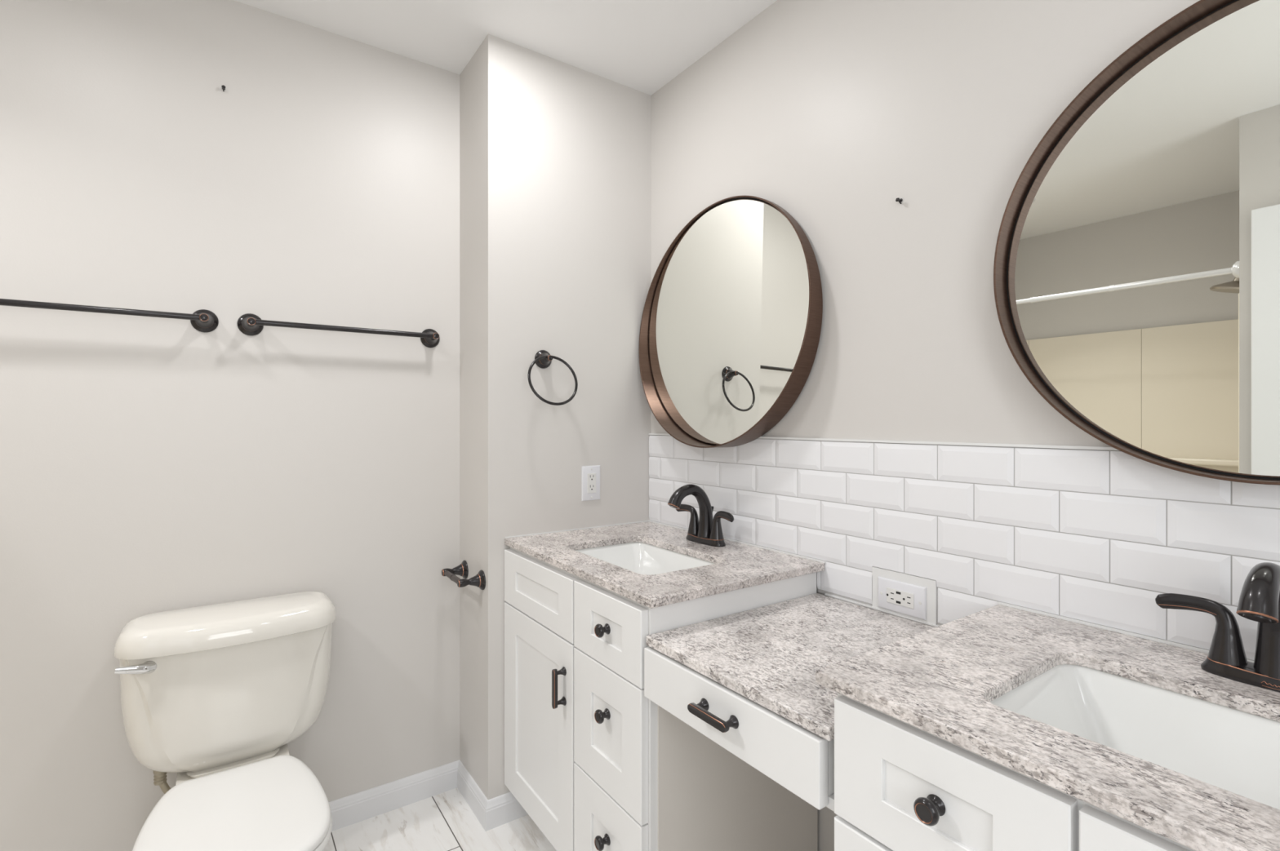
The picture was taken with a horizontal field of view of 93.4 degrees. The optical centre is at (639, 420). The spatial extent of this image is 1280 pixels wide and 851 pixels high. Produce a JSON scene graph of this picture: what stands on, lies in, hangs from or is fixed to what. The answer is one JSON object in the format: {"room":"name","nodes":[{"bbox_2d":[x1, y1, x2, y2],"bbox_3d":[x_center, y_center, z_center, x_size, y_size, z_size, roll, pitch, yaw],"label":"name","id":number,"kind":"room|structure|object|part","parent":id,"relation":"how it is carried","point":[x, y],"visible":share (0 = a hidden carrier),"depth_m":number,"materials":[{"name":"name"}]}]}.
{"room":"bathroom","nodes":[
{"label":"bathroom","id":0,"kind":"room"},
{"bbox_2d":[0,0,459,850],"bbox_3d":[-1.532,0.032,1.504,2.752,2.444,0.100,0,0,-35],"label":"wall","id":1,"kind":"structure","parent":0,"point":[148,465],"depth_m":1.67,"materials":[{"name":"white paint"}]},
{"bbox_2d":[0,298,218,332],"bbox_3d":[-1.435,-0.275,1.466,0.674,0.064,0.074,0,0,-35],"label":"towel bar","id":2,"kind":"object","parent":1,"relation":"attached to","point":[202,320],"visible":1,"depth_m":1.53,"materials":[{"name":"black metal"}]},
{"bbox_3d":[-1.184,-0.275,1.641,0.064,0.064,0.074,0,0,-35],"label":"post","id":3,"kind":"part","parent":2,"relation":"part of","materials":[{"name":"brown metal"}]},
{"bbox_2d":[237,313,439,347],"bbox_3d":[-0.889,-0.275,1.845,0.569,0.064,0.074,0,0,-35],"label":"towel bar","id":4,"kind":"object","parent":1,"relation":"attached to","point":[250,324],"visible":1,"depth_m":1.78,"materials":[{"name":"black metal"}]},
{"bbox_3d":[-1.096,-0.275,1.701,0.064,0.064,0.074,0,0,-35],"label":"post","id":5,"kind":"part","parent":4,"relation":"part of","materials":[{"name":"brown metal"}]},
{"bbox_3d":[-0.681,-0.275,1.990,0.064,0.064,0.074,0,0,-35],"label":"post","id":6,"kind":"part","parent":4,"relation":"part of","materials":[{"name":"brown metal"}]},
{"bbox_2d":[328,760,459,831],"bbox_3d":[-1.623,1.211,1.372,2.452,0.085,0.013,0,0,-35],"label":"baseboard","id":7,"kind":"structure","parent":1,"relation":"attached to","point":[363,806],"depth_m":1.94,"materials":[{"name":"white paint"}]},
{"bbox_2d":[322,788,556,850],"bbox_3d":[-0.513,1.294,0.315,3.270,0.080,3.218,0,0,-35],"label":"floor","id":8,"kind":"structure","parent":0,"point":[445,821],"depth_m":1.83,"materials":[{"name":"tile"}]},
{"bbox_2d":[114,591,336,850],"bbox_3d":[-0.944,0.879,1.412,0.480,0.749,0.721,0,0,-35],"label":"toilet","id":9,"kind":"object","parent":8,"relation":"on","point":[215,697],"visible":1,"depth_m":1.48,"materials":[{"name":"white ceramic"}]},
{"bbox_3d":[-1.190,0.593,1.431,0.033,0.035,0.080,0,0,21],"label":"flush lever","id":10,"kind":"part","parent":9,"relation":"part of","materials":[{"name":"silver metal"}]},
{"bbox_3d":[-1.078,0.536,1.605,0.480,0.062,0.225,0,0,-35],"label":"tank lid","id":11,"kind":"part","parent":9,"relation":"part of","materials":[{"name":"white ceramic"}]},
{"bbox_3d":[-1.083,0.724,1.611,0.468,0.315,0.193,0,0,-35],"label":"tank","id":12,"kind":"part","parent":9,"relation":"part of","materials":[{"name":"white ceramic"}]},
{"bbox_3d":[-0.875,0.862,1.305,0.350,0.020,0.453,0,0,-35],"label":"seat lid","id":13,"kind":"part","parent":9,"relation":"part of","materials":[{"name":"white plastic"}]},
{"bbox_3d":[-0.875,0.881,1.305,0.356,0.016,0.459,0,0,-35],"label":"seat","id":14,"kind":"part","parent":9,"relation":"part of","materials":[{"name":"white plastic"}]},
{"bbox_2d":[504,546,817,850],"bbox_3d":[0.006,0.821,1.723,0.588,0.865,0.758,0,0,-35],"label":"vanity cabinet","id":15,"kind":"object","parent":8,"relation":"on","point":[597,765],"visible":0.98,"depth_m":1.44,"materials":[{"name":"white paint"}]},
{"bbox_3d":[-0.289,0.852,1.706,0.018,0.568,0.445,0,0,-35],"label":"door","id":16,"kind":"part","parent":15,"relation":"part of","materials":[{"name":"white paint"}]},
{"bbox_3d":[-0.289,0.484,1.706,0.018,0.160,0.445,0,0,-35],"label":"false drawer","id":17,"kind":"part","parent":15,"relation":"part of","materials":[{"name":"white paint"}]},
{"bbox_3d":[-0.208,0.684,1.544,0.033,0.099,0.022,0,0,-35],"label":"pull handle","id":18,"kind":"part","parent":15,"relation":"part of","materials":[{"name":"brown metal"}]},
{"bbox_3d":[-0.186,0.771,1.591,0.019,0.765,0.756,0,0,-35],"label":"frame","id":19,"kind":"part","parent":15,"relation":"part of","materials":[{"name":"white paint"}]},
{"bbox_3d":[-0.086,0.967,1.383,0.029,0.031,0.031,0,0,-35],"label":"knob","id":20,"kind":"part","parent":15,"relation":"part of","materials":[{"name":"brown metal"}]},
{"bbox_3d":[-0.086,0.677,1.383,0.029,0.031,0.031,0,0,-35],"label":"knob","id":21,"kind":"part","parent":15,"relation":"part of","materials":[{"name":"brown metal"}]},
{"bbox_3d":[-0.086,0.481,1.383,0.029,0.031,0.031,0,0,-35],"label":"knob","id":22,"kind":"part","parent":15,"relation":"part of","materials":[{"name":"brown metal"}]},
{"bbox_3d":[-0.074,0.997,1.397,0.018,0.277,0.294,0,0,-35],"label":"drawer","id":23,"kind":"part","parent":15,"relation":"part of","materials":[{"name":"white paint"}]},
{"bbox_3d":[-0.074,0.712,1.397,0.018,0.285,0.294,0,0,-35],"label":"drawer","id":24,"kind":"part","parent":15,"relation":"part of","materials":[{"name":"white paint"}]},
{"bbox_3d":[-0.074,0.484,1.397,0.018,0.165,0.294,0,0,-35],"label":"drawer","id":25,"kind":"part","parent":15,"relation":"part of","materials":[{"name":"white paint"}]},
{"bbox_2d":[504,521,824,608],"bbox_3d":[0.027,0.379,1.723,0.554,0.020,0.782,0,0,-35],"label":"countertop","id":26,"kind":"structure","parent":15,"relation":"on","point":[736,566],"depth_m":1.56,"materials":[{"name":"stone"}]},
{"bbox_2d":[574,542,714,575],"bbox_3d":[0.005,0.457,1.682,0.310,0.134,0.470,0,0,-35],"label":"sink","id":27,"kind":"object","parent":26,"relation":"in","point":[642,558],"visible":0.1,"depth_m":1.85,"materials":[{"name":"white ceramic"}]},
{"bbox_2d":[667,484,733,546],"bbox_3d":[0.187,0.279,1.822,0.192,0.179,0.193,0,0,9],"label":"faucet","id":28,"kind":"object","parent":26,"relation":"on","point":[707,531],"visible":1,"depth_m":1.80,"materials":[{"name":"black metal"}]},
{"bbox_3d":[0.152,0.308,1.893,0.044,0.087,0.102,0,0,-35],"label":"handle","id":29,"kind":"part","parent":28,"relation":"part of","materials":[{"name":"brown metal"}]},
{"bbox_3d":[0.151,0.274,1.795,0.163,0.168,0.049,0,0,-35],"label":"spout","id":30,"kind":"part","parent":28,"relation":"part of","materials":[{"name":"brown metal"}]},
{"bbox_3d":[0.198,0.358,1.827,0.055,0.022,0.159,0,0,-35],"label":"plate","id":31,"kind":"part","parent":28,"relation":"part of","materials":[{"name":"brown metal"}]},
{"bbox_3d":[0.243,0.308,1.761,0.044,0.087,0.102,0,0,-35],"label":"handle","id":32,"kind":"part","parent":28,"relation":"part of","materials":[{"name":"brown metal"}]},
{"bbox_3d":[0.251,0.863,1.433,0.517,0.782,0.003,0,0,-35],"label":"panel","id":33,"kind":"part","parent":15,"relation":"part of","materials":[{"name":"white wood"}]},
{"bbox_2d":[644,647,834,812],"bbox_3d":[0.335,0.528,1.206,0.540,0.108,0.465,0,0,-35],"label":"drawer","id":34,"kind":"object","parent":15,"relation":"attached to","point":[802,762],"visible":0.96,"depth_m":1.01,"materials":[{"name":"white paint"}]},
{"bbox_3d":[0.127,0.519,1.062,0.033,0.022,0.099,0,0,-35],"label":"pull handle","id":35,"kind":"part","parent":34,"relation":"part of","materials":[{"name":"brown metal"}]},
{"bbox_3d":[0.165,0.573,1.088,0.016,0.018,0.464,0,0,-35],"label":"rail","id":36,"kind":"part","parent":34,"relation":"part of","materials":[{"name":"white paint"}]},
{"bbox_2d":[646,593,933,741],"bbox_3d":[0.370,0.461,1.230,0.548,0.020,0.464,0,0,-35],"label":"countertop","id":37,"kind":"structure","parent":15,"relation":"on","point":[771,655],"depth_m":1.21,"materials":[{"name":"stone"}]},
{"bbox_2d":[834,693,1195,850],"bbox_3d":[0.706,0.821,0.715,0.588,0.865,0.764,0,0,-35],"label":"vanity cabinet","id":38,"kind":"object","parent":8,"relation":"on","point":[900,786],"visible":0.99,"depth_m":0.74,"materials":[{"name":"white paint"}]},
{"bbox_3d":[0.371,0.714,0.755,0.018,0.281,0.296,0,0,-35],"label":"drawer","id":39,"kind":"part","parent":38,"relation":"part of","materials":[{"name":"white paint"}]},
{"bbox_3d":[0.357,0.480,0.744,0.029,0.031,0.031,0,0,-35],"label":"knob","id":40,"kind":"part","parent":38,"relation":"part of","materials":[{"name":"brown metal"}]},
{"bbox_3d":[0.371,0.485,0.755,0.018,0.166,0.296,0,0,-35],"label":"drawer","id":41,"kind":"part","parent":38,"relation":"part of","materials":[{"name":"white paint"}]},
{"bbox_2d":[815,604,1279,850],"bbox_3d":[0.721,0.379,0.718,0.561,0.020,0.813,0,0,-35],"label":"countertop","id":42,"kind":"structure","parent":38,"relation":"on","point":[942,682],"depth_m":0.80,"materials":[{"name":"grey stone"}]},
{"bbox_2d":[990,665,1279,810],"bbox_3d":[0.687,0.457,0.713,0.330,0.134,0.470,0,0,-35],"label":"sink","id":43,"kind":"object","parent":42,"relation":"in","point":[1233,751],"visible":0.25,"depth_m":0.86,"materials":[{"name":"white ceramic"}]},
{"bbox_2d":[1155,562,1279,693],"bbox_3d":[0.874,0.279,0.833,0.192,0.179,0.193,0,0,9],"label":"faucet","id":44,"kind":"object","parent":42,"relation":"on","point":[1259,602],"visible":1,"depth_m":0.84,"materials":[{"name":"black metal"}]},
{"bbox_3d":[0.839,0.308,0.903,0.044,0.087,0.102,0,0,-35],"label":"handle","id":45,"kind":"part","parent":44,"relation":"part of","materials":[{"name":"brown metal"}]},
{"bbox_3d":[0.885,0.358,0.837,0.055,0.022,0.159,0,0,-35],"label":"plate","id":46,"kind":"part","parent":44,"relation":"part of","materials":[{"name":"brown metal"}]},
{"bbox_3d":[0.839,0.274,0.805,0.163,0.168,0.049,0,0,-35],"label":"spout","id":47,"kind":"part","parent":44,"relation":"part of","materials":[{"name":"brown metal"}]},
{"bbox_3d":[0.586,0.484,0.445,0.018,0.160,0.444,0,0,-35],"label":"false drawer","id":48,"kind":"part","parent":38,"relation":"part of","materials":[{"name":"white paint"}]},
{"bbox_2d":[234,0,776,95],"bbox_3d":[-0.513,-1.230,0.315,3.270,0.080,3.218,0,0,-35],"label":"ceiling","id":49,"kind":"structure","parent":0,"point":[642,46],"depth_m":1.82,"materials":[{"name":"white paint"}]},
{"bbox_2d":[459,34,650,799],"bbox_3d":[-0.249,0.032,2.172,0.718,2.444,0.268,0,0,-35],"label":"wall","id":50,"kind":"structure","parent":0,"point":[555,154],"depth_m":1.98,"materials":[{"name":"white paint"}]},
{"bbox_2d":[441,560,485,590],"bbox_3d":[-0.574,0.502,1.943,0.078,0.063,0.224,0,0,-35],"label":"toilet paper holder","id":51,"kind":"object","parent":50,"relation":"attached to","point":[478,580],"visible":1,"depth_m":1.89,"materials":[{"name":"black metal"}]},
{"bbox_3d":[-0.620,0.502,2.009,0.078,0.063,0.063,0,0,-35],"label":"post","id":52,"kind":"part","parent":51,"relation":"part of","materials":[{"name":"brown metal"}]},
{"bbox_3d":[-0.528,0.502,1.877,0.078,0.063,0.063,0,0,-35],"label":"post","id":53,"kind":"part","parent":51,"relation":"part of","materials":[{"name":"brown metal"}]},
{"bbox_2d":[457,760,528,831],"bbox_3d":[-0.489,1.211,1.997,0.149,0.085,0.281,0,0,-35],"label":"baseboard","id":54,"kind":"structure","parent":50,"relation":"attached to","point":[491,814],"depth_m":1.89,"materials":[{"name":"white paint"}]},
{"bbox_2d":[527,350,577,405],"bbox_3d":[-0.285,-0.138,1.923,0.170,0.182,0.100,0,0,-35],"label":"towel ring","id":55,"kind":"object","parent":50,"relation":"attached to","point":[543,359],"visible":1,"depth_m":1.93,"materials":[{"name":"black metal"}]},
{"bbox_2d":[505,520,648,538],"bbox_3d":[-0.195,0.367,2.044,0.551,0.003,0.003,0,0,-35],"label":"trim","id":56,"kind":"structure","parent":50,"relation":"attached to","point":[644,521],"depth_m":2.02,"materials":[{"name":"white"}]},
{"bbox_2d":[581,465,599,501],"bbox_3d":[-0.166,0.214,2.062,0.072,0.118,0.008,0,0,-35],"label":"electrical outlet","id":57,"kind":"object","parent":50,"relation":"attached to","point":[590,475],"visible":1,"depth_m":2.06,"materials":[{"name":"white plastic"}]},
{"bbox_2d":[587,473,595,493],"bbox_3d":[-0.165,0.214,2.059,0.034,0.067,0.002,0,0,-35],"label":"receptacle","id":58,"kind":"object","parent":57,"relation":"attached to","point":[591,477],"depth_m":2.06,"materials":[{"name":"white plastic"}]},
{"bbox_2d":[650,0,1201,850],"bbox_3d":[0.866,0.032,1.109,0.100,2.444,2.750,0,0,-35],"label":"wall","id":59,"kind":"structure","parent":0,"point":[828,113],"depth_m":1.42,"materials":[{"name":"white paint"}]},
{"bbox_2d":[639,195,822,448],"bbox_3d":[0.221,-0.298,1.855,0.084,0.763,0.763,0,0,-35],"label":"round mirror","id":60,"kind":"object","parent":59,"relation":"attached to","point":[731,322],"visible":1,"depth_m":1.82,"materials":[{"name":"brown metal"}]},
{"bbox_2d":[895,197,902,204],"bbox_3d":[0.597,-0.507,1.393,0.018,0.013,0.010,0,0,-35],"label":"nail","id":61,"kind":"object","parent":59,"relation":"attached to","point":[897,199],"visible":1,"depth_m":1.39,"materials":[{"name":"black metal"}]},
{"bbox_2d":[648,433,1279,662],"bbox_3d":[0.633,0.249,1.343,0.014,0.404,2.100,0,0,-35],"label":"tile backsplash","id":62,"kind":"structure","parent":59,"relation":"attached to","point":[1086,535],"depth_m":1.22,"materials":[{"name":"white tile"}]},
{"bbox_2d":[878,577,926,620],"bbox_3d":[0.597,0.406,1.382,0.008,0.072,0.118,0,0,-35],"label":"electrical outlet","id":63,"kind":"object","parent":62,"relation":"attached to","point":[901,597],"visible":1,"depth_m":1.37,"materials":[{"name":"white plastic"}]},
{"bbox_2d":[886,587,914,608],"bbox_3d":[0.595,0.406,1.380,0.002,0.034,0.067,0,0,-35],"label":"receptacle","id":64,"kind":"object","parent":63,"relation":"attached to","point":[896,597],"depth_m":1.38,"materials":[{"name":"white plastic"}]},
{"bbox_2d":[993,0,1279,485],"bbox_3d":[0.919,-0.280,0.881,0.049,0.744,0.744,0,0,-35],"label":"round mirror","id":65,"kind":"object","parent":59,"relation":"attached to","point":[1136,265],"visible":1,"depth_m":0.98,"materials":[{"name":"brown metal"}]}
]}

